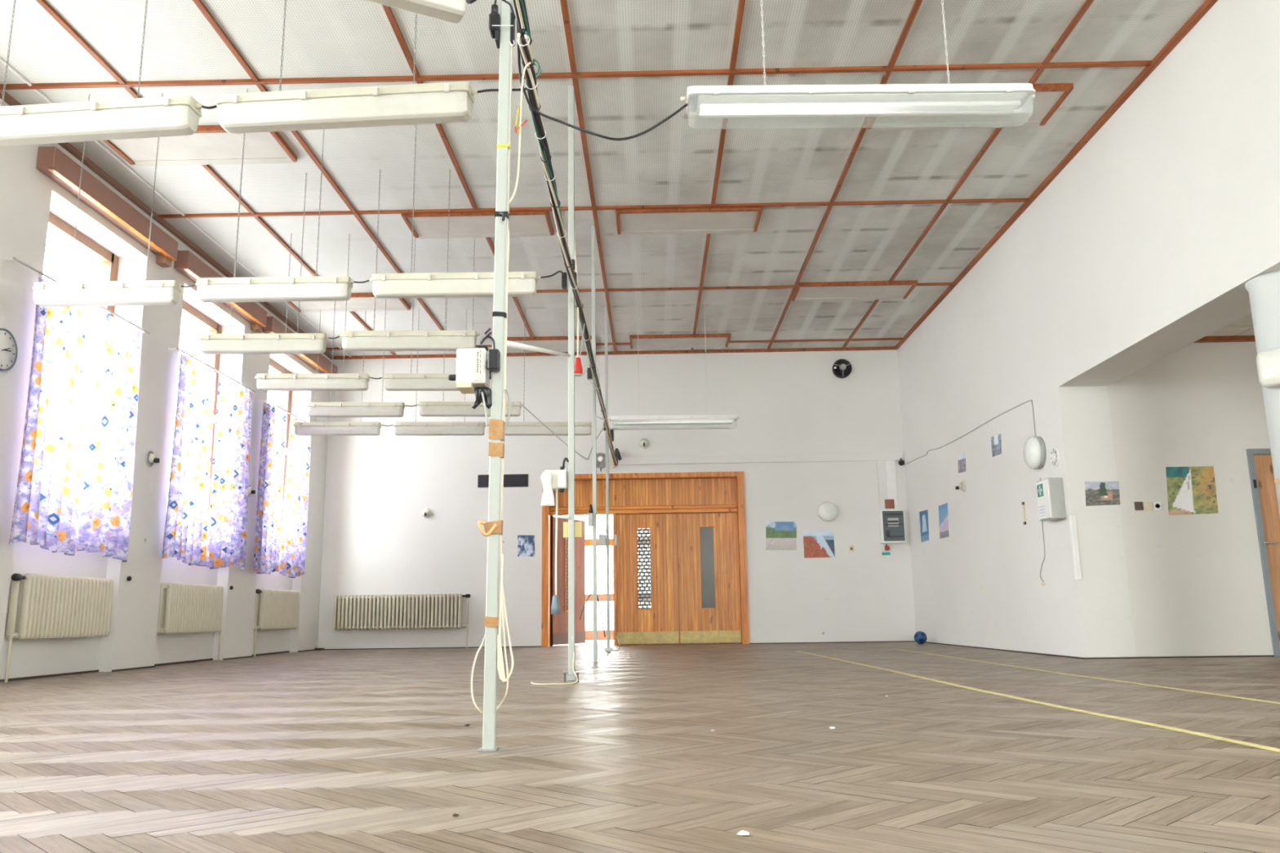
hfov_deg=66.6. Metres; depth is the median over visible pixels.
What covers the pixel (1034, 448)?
wall lamp
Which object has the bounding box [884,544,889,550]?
switch
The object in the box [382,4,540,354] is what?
trim
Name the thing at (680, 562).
door
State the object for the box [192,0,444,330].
trim
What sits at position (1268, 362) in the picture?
lamp
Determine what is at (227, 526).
curtain
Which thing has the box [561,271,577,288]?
junction box
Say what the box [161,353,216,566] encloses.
curtain
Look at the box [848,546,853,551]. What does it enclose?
wall socket
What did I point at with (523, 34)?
cable bundle
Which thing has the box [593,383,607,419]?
hanging cable
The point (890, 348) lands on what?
trim
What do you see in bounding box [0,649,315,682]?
baseboard
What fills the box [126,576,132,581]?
stud
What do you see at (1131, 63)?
trim
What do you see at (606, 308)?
post
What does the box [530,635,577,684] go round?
cable
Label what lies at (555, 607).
socket
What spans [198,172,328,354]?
lamp
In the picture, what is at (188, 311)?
window
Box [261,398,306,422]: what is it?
curtain rod
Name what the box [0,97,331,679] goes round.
wall
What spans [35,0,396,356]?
trim
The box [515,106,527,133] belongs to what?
wire
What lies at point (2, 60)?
trim
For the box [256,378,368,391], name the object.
diffuser
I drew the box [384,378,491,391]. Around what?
diffuser
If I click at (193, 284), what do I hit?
cable
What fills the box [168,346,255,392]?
curtain rod
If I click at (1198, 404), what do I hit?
wall
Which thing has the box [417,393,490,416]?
lamp
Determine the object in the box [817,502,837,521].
wall lamp
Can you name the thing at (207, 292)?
diffuser
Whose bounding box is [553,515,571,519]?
strut
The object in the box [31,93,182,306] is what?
lamp
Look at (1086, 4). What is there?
trim
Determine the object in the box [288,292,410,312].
ceiling panel
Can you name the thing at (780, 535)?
print
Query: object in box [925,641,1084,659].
baseboard
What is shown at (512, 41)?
cable
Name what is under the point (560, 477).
switch box
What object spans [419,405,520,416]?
diffuser
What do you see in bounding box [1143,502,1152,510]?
wall switch
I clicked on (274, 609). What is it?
radiator
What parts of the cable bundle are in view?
cable coil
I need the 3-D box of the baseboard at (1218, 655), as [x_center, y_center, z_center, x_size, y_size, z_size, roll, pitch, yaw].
[4.948,2.117,8.938,1.724,0.014,0.008,-1,-11,1]
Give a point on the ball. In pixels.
(920, 637)
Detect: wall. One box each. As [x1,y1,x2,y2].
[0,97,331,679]
[317,350,915,648]
[897,0,1279,657]
[1106,342,1273,657]
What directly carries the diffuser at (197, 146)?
attached to the ceiling panel at (211, 144)
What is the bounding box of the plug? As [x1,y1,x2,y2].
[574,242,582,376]
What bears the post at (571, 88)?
on the floor
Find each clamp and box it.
[563,671,579,682]
[604,635,619,651]
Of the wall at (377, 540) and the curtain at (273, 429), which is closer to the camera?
the curtain at (273, 429)
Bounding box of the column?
[1244,270,1279,515]
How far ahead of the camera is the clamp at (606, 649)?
12.43 m
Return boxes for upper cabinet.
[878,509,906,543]
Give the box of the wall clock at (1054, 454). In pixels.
[1049,446,1059,466]
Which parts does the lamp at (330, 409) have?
chain, chain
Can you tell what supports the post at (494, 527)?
on the floor
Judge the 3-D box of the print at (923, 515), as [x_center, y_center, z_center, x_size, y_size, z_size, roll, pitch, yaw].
[4.132,1.440,14.146,0.004,0.450,0.453,-1,-11,1]
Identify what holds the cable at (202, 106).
attached to the lamp at (175, 115)
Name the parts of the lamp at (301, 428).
chain, chain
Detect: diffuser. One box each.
[0,105,199,146]
[33,286,179,306]
[108,132,289,160]
[196,282,351,302]
[199,338,326,354]
[218,91,472,133]
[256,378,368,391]
[290,297,405,309]
[294,426,380,435]
[306,406,404,417]
[342,336,475,351]
[372,278,536,298]
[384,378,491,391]
[394,426,484,435]
[407,214,549,235]
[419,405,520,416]
[504,426,591,435]
[506,339,591,349]
[619,211,758,231]
[631,337,727,346]
[795,284,912,298]
[873,91,1064,124]
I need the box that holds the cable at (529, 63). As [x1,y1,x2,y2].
[497,62,531,682]
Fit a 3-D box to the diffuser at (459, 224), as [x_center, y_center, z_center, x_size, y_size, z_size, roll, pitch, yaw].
[-1.709,-2.172,10.385,1.450,0.030,0.520,-1,-11,1]
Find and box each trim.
[0,57,351,357]
[0,60,1151,89]
[0,89,333,359]
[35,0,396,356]
[157,197,1028,217]
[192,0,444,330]
[325,337,902,350]
[333,346,897,359]
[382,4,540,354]
[536,282,952,293]
[560,0,616,352]
[690,0,745,351]
[767,0,922,350]
[841,0,1093,348]
[894,0,1217,350]
[1068,515,1082,580]
[1193,335,1255,342]
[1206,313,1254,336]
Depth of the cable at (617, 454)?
15.16 m
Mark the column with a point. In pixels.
(1264, 290)
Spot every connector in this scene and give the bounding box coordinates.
[571,258,574,269]
[610,429,613,441]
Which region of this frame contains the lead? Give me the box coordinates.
[551,488,559,614]
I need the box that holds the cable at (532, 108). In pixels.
[516,20,688,140]
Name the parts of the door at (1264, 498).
handle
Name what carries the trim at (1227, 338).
attached to the wall at (1198, 404)
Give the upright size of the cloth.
0.245 m
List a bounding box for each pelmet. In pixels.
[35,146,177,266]
[173,250,266,332]
[262,316,337,373]
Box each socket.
[551,595,559,614]
[614,534,617,546]
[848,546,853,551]
[1152,502,1161,510]
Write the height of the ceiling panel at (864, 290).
0.050 m
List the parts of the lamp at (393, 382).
chain, chain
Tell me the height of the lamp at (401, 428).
1.765 m
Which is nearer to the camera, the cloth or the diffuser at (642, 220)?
the cloth
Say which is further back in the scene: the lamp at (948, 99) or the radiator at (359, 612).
the radiator at (359, 612)
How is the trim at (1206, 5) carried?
attached to the wall at (1146, 245)
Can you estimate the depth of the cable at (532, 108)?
4.63 m
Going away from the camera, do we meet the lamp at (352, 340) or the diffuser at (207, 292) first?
the diffuser at (207, 292)
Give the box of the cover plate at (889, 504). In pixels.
[884,499,894,508]
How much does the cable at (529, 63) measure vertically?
2.420 m
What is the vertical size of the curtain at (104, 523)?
2.255 m
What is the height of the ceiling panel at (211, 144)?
0.050 m
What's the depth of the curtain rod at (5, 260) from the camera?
8.18 m
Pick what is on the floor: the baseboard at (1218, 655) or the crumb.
the crumb
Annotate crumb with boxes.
[737,830,749,835]
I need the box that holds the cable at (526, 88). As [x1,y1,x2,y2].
[477,87,527,93]
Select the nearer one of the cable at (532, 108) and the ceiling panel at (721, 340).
the cable at (532, 108)
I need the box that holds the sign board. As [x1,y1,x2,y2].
[477,474,528,487]
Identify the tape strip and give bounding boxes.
[1274,478,1279,483]
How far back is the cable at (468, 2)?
4.13 m
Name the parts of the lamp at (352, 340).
chain, chain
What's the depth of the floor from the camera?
3.25 m
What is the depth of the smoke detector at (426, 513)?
15.13 m
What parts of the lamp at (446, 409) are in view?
chain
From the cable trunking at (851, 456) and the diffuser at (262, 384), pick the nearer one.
the diffuser at (262, 384)
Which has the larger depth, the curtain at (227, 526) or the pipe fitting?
the pipe fitting
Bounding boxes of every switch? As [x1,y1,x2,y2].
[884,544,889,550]
[1133,502,1143,510]
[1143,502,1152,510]
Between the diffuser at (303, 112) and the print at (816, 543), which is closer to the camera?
the diffuser at (303, 112)
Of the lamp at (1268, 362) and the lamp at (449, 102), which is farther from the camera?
the lamp at (1268, 362)
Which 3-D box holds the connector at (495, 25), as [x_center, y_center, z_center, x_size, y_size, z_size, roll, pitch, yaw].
[-0.551,-1.631,3.917,0.105,0.209,0.082,-1,-11,1]
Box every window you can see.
[47,211,119,521]
[182,300,222,524]
[269,358,293,554]
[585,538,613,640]
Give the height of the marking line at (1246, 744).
0.002 m
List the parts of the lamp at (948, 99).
chain, chain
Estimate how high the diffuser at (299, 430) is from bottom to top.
0.113 m
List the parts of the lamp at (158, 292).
chain, chain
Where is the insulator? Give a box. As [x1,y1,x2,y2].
[611,459,615,468]
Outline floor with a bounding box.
[0,641,1279,852]
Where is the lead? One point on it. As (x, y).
(555, 607)
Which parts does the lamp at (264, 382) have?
chain, chain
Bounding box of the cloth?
[540,471,555,506]
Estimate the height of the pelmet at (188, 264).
0.280 m
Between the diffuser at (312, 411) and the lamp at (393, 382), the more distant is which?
the diffuser at (312, 411)
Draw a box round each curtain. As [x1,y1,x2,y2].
[8,276,94,555]
[75,309,142,562]
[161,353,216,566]
[205,373,252,570]
[253,400,287,573]
[278,415,311,577]
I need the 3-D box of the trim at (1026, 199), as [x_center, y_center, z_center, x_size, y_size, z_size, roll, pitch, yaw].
[-0.509,-2.259,10.059,9.070,0.036,0.040,-1,-11,1]
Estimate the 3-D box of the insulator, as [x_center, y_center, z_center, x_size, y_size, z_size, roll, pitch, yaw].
[-0.416,0.527,15.234,0.070,0.247,0.070,-1,-11,1]
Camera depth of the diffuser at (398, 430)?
12.92 m
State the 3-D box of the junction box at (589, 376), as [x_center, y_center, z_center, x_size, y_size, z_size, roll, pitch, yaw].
[-0.512,-0.532,10.199,0.174,0.206,0.070,-1,-11,1]
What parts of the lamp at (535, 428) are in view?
chain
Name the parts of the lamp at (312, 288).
chain, chain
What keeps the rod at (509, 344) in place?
attached to the post at (494, 527)
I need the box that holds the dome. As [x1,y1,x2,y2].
[898,457,904,465]
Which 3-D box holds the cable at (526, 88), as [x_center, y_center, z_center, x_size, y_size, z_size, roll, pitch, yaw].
[-0.674,-1.649,4.769,0.263,0.033,0.012,-1,-11,1]
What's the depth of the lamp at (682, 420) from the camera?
12.72 m
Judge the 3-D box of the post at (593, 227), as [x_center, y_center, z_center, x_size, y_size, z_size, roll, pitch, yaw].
[-0.478,0.085,10.105,0.066,4.598,0.070,-1,-11,1]
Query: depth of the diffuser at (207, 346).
8.81 m
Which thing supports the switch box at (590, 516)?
attached to the post at (593, 227)
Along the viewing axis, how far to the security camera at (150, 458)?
9.90 m
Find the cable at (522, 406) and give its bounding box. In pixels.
[522,405,604,459]
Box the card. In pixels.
[563,521,582,537]
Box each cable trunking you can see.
[620,451,903,465]
[876,460,888,510]
[885,460,897,510]
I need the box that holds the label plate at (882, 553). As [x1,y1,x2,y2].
[881,552,890,555]
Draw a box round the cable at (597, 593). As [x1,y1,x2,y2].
[596,592,605,637]
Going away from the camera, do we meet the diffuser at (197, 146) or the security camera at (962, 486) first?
the diffuser at (197, 146)
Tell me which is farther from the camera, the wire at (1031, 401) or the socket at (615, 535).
the socket at (615, 535)
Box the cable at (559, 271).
[540,270,564,278]
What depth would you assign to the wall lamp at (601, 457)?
15.26 m
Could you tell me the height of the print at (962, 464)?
0.246 m
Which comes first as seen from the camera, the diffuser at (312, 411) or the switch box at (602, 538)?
the diffuser at (312, 411)
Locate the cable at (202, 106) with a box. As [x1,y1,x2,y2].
[201,105,217,109]
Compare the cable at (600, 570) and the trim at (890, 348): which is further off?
the trim at (890, 348)
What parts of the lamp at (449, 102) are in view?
chain, chain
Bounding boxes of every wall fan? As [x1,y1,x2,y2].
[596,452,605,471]
[831,359,852,377]
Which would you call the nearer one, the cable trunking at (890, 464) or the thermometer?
the thermometer
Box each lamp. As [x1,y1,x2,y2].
[0,0,202,146]
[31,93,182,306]
[195,88,354,302]
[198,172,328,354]
[216,0,477,133]
[254,233,371,391]
[293,311,382,435]
[305,299,406,417]
[339,169,479,351]
[365,0,466,23]
[368,124,541,298]
[382,237,491,391]
[392,308,485,435]
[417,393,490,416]
[504,351,568,435]
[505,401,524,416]
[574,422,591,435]
[607,300,738,426]
[680,0,1035,118]
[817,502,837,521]
[1023,435,1046,469]
[1256,347,1279,388]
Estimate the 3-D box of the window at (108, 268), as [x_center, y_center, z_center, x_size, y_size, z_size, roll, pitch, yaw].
[-5.284,-0.529,8.913,0.290,2.755,1.608,-1,-11,1]
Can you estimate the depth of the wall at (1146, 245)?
9.17 m
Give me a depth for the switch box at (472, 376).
3.62 m
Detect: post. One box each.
[476,0,512,752]
[566,84,576,682]
[591,225,598,662]
[604,306,609,652]
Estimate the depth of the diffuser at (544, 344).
14.98 m
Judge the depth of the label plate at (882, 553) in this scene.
14.94 m
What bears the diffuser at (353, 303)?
attached to the ceiling panel at (357, 301)
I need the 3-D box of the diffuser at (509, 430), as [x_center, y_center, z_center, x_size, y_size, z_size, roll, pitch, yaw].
[-1.239,0.061,13.079,1.165,0.113,0.131,0,-11,-4]
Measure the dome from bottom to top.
0.127 m
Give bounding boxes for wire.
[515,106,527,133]
[905,400,1032,464]
[1031,400,1035,436]
[1040,477,1044,582]
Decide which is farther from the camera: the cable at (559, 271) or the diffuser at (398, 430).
the diffuser at (398, 430)
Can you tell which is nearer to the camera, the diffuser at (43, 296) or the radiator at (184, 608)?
the diffuser at (43, 296)
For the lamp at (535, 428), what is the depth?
13.02 m
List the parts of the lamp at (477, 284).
chain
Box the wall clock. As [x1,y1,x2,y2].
[0,328,17,371]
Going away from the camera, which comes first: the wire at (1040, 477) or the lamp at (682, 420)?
the wire at (1040, 477)
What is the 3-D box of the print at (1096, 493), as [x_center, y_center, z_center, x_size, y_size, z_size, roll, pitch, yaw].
[4.382,0.636,9.234,0.332,0.232,0.004,-1,-11,1]
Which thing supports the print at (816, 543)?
attached to the wall at (377, 540)
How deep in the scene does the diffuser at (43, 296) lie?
7.40 m
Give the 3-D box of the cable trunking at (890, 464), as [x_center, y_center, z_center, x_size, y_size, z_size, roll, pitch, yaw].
[3.907,0.912,15.128,0.146,0.777,0.040,-1,-11,1]
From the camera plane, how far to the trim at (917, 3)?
9.04 m
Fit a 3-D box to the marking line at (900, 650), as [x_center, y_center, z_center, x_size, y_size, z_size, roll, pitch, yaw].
[3.061,1.939,7.855,0.096,0.002,7.970,-1,-11,1]
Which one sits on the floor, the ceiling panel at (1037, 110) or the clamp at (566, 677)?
the clamp at (566, 677)
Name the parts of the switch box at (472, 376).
knob, plate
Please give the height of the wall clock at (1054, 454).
0.200 m
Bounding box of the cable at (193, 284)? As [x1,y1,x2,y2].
[181,284,195,287]
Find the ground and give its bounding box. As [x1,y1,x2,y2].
[585,622,613,642]
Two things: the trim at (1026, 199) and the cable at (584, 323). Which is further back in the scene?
the trim at (1026, 199)
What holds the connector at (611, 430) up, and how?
attached to the junction box at (611, 425)
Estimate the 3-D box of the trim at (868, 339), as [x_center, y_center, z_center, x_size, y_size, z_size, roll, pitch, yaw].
[-0.436,-1.285,15.105,9.070,0.036,0.040,-1,-11,1]
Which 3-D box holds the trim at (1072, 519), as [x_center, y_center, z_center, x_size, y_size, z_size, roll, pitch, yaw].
[4.089,1.139,9.152,0.057,0.600,0.042,-1,-11,1]
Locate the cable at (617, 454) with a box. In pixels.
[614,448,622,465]
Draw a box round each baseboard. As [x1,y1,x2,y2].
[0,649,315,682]
[324,640,915,649]
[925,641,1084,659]
[1084,655,1274,659]
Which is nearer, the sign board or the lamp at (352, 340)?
the lamp at (352, 340)
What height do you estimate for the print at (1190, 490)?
0.460 m
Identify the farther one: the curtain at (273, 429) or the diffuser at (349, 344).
the curtain at (273, 429)
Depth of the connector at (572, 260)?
7.04 m
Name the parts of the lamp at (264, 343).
chain, chain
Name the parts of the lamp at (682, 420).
chain, chain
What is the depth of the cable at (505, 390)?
3.62 m
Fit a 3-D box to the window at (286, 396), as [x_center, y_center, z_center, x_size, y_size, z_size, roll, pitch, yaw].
[-5.215,0.396,13.700,0.290,2.755,1.620,-1,-11,1]
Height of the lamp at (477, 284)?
1.765 m
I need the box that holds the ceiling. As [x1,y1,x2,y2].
[0,0,1205,355]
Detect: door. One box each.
[541,471,749,647]
[1245,448,1279,657]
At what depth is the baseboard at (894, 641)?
14.75 m
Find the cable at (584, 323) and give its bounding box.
[579,323,585,358]
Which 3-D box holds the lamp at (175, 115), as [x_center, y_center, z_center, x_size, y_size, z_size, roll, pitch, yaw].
[-2.892,-2.308,5.054,1.405,1.765,0.172,-2,-11,5]
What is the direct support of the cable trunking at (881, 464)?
attached to the wall at (377, 540)
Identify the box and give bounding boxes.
[448,328,495,426]
[485,349,500,379]
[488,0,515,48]
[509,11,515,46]
[544,457,568,492]
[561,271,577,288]
[582,365,599,385]
[587,504,593,526]
[598,528,617,575]
[603,417,618,431]
[1035,477,1066,521]
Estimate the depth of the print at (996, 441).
11.14 m
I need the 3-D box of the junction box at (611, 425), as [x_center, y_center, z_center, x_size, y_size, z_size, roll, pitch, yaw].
[-0.385,-0.030,12.978,0.200,0.165,0.080,-1,-11,1]
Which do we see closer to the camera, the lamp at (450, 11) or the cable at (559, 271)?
the lamp at (450, 11)
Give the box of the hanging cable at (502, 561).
[471,554,508,714]
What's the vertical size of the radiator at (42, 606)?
0.860 m
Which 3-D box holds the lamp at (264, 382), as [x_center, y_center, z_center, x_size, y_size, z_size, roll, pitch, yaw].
[-3.480,-1.250,10.485,1.211,1.765,0.172,0,-11,-3]
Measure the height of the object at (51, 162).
0.280 m
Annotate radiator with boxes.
[4,573,113,683]
[156,582,223,660]
[253,588,298,657]
[333,593,470,648]
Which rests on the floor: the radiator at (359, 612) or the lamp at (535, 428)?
the radiator at (359, 612)
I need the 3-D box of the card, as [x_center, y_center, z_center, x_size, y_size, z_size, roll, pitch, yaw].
[-0.493,0.753,7.117,0.135,0.112,0.006,-1,-11,1]
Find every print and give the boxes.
[517,535,534,556]
[765,521,796,550]
[803,529,835,558]
[919,509,929,542]
[938,502,949,538]
[957,453,966,473]
[991,433,1001,457]
[1084,481,1119,506]
[1165,466,1217,515]
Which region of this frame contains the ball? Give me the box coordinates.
[914,631,927,644]
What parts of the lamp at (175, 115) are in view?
chain, chain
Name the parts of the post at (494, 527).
plate, tape roll strip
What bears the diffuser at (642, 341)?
attached to the ceiling panel at (721, 340)
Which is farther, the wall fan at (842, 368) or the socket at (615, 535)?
the wall fan at (842, 368)
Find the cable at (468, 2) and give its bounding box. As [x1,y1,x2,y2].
[466,0,476,4]
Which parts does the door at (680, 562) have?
kick plate, transom rail, transom panel, slot trim, kick plate, slot trim, kick plate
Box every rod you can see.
[3,257,150,333]
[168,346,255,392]
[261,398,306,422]
[506,340,570,356]
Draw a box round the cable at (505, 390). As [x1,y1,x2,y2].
[504,389,511,429]
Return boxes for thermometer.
[1022,502,1026,524]
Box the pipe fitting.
[314,642,324,650]
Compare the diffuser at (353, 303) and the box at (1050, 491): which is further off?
the diffuser at (353, 303)
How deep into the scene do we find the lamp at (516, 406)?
11.75 m
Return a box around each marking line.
[794,650,1279,752]
[899,649,1279,704]
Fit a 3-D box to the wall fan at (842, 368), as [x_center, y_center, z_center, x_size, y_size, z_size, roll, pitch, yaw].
[3.203,-0.917,15.450,0.300,0.300,0.120,-1,-11,1]
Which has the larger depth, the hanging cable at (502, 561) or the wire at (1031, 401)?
the wire at (1031, 401)
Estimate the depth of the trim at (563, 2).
8.65 m
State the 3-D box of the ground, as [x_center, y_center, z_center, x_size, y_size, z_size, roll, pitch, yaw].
[0.293,4.438,19.510,120.000,0.200,120.000,-1,-11,1]
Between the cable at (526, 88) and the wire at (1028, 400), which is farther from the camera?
the wire at (1028, 400)
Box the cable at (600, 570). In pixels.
[579,569,600,619]
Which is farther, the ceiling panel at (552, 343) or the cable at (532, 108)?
the ceiling panel at (552, 343)
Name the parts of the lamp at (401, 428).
chain, chain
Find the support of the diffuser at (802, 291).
attached to the ceiling panel at (864, 290)
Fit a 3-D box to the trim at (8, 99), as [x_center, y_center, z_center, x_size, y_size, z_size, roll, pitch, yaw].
[-5.066,-2.818,6.780,0.050,0.055,18.100,-1,-11,1]
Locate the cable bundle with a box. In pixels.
[512,0,617,466]
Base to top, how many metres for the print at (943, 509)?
0.451 m
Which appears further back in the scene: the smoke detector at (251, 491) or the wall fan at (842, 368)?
the wall fan at (842, 368)
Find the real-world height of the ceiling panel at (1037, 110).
0.050 m
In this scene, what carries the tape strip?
attached to the column
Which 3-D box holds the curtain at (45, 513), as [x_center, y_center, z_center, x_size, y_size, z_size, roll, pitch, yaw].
[-4.929,-0.065,8.210,0.099,2.242,0.878,-1,-11,1]
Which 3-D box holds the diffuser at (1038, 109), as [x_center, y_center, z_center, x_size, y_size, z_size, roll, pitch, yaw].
[2.718,-2.674,8.116,1.450,0.030,0.520,-1,-11,1]
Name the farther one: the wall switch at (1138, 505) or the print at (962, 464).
the print at (962, 464)
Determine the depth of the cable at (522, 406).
11.83 m
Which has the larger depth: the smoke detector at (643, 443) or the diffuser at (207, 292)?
the smoke detector at (643, 443)
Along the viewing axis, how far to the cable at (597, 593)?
12.18 m
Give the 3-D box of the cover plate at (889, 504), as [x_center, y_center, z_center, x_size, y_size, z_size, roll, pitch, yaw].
[3.855,1.197,15.043,0.141,0.142,0.020,-1,-11,1]
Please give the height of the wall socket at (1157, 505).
0.080 m
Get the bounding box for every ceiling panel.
[102,124,297,165]
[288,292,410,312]
[401,210,553,238]
[506,335,596,351]
[615,206,762,235]
[629,333,730,348]
[791,280,917,301]
[866,82,1073,130]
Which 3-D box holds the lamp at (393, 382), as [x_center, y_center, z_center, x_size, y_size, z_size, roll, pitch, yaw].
[-2.134,-1.254,10.565,1.253,1.765,0.172,0,-11,-3]
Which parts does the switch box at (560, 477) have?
plate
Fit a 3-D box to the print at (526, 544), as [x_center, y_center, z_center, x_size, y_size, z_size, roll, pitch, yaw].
[-1.758,1.845,15.048,0.267,0.332,0.004,-1,-11,1]
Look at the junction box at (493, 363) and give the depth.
3.59 m
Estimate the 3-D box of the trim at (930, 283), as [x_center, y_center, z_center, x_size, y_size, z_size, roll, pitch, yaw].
[-0.472,-1.768,12.602,9.070,0.036,0.040,-1,-11,1]
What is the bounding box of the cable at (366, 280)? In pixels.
[354,280,368,283]
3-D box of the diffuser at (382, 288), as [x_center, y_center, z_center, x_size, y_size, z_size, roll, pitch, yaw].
[-1.400,-1.040,7.373,1.223,0.113,0.131,-1,-11,0]
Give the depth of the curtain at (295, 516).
13.64 m
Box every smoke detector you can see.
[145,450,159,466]
[248,484,255,497]
[422,508,431,518]
[639,438,648,448]
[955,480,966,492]
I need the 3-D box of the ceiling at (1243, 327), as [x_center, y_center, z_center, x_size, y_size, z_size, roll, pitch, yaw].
[6.646,-0.992,8.921,4.180,0.012,0.990,-1,-11,1]
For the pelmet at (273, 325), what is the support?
attached to the wall at (28, 196)
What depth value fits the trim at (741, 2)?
8.73 m
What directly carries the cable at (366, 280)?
attached to the lamp at (477, 284)
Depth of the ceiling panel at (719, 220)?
10.37 m
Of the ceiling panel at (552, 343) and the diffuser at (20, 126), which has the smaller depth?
the diffuser at (20, 126)
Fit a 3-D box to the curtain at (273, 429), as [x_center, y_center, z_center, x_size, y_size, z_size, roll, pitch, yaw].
[-4.862,0.835,12.843,0.099,2.210,0.863,-1,-11,1]
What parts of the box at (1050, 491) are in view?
door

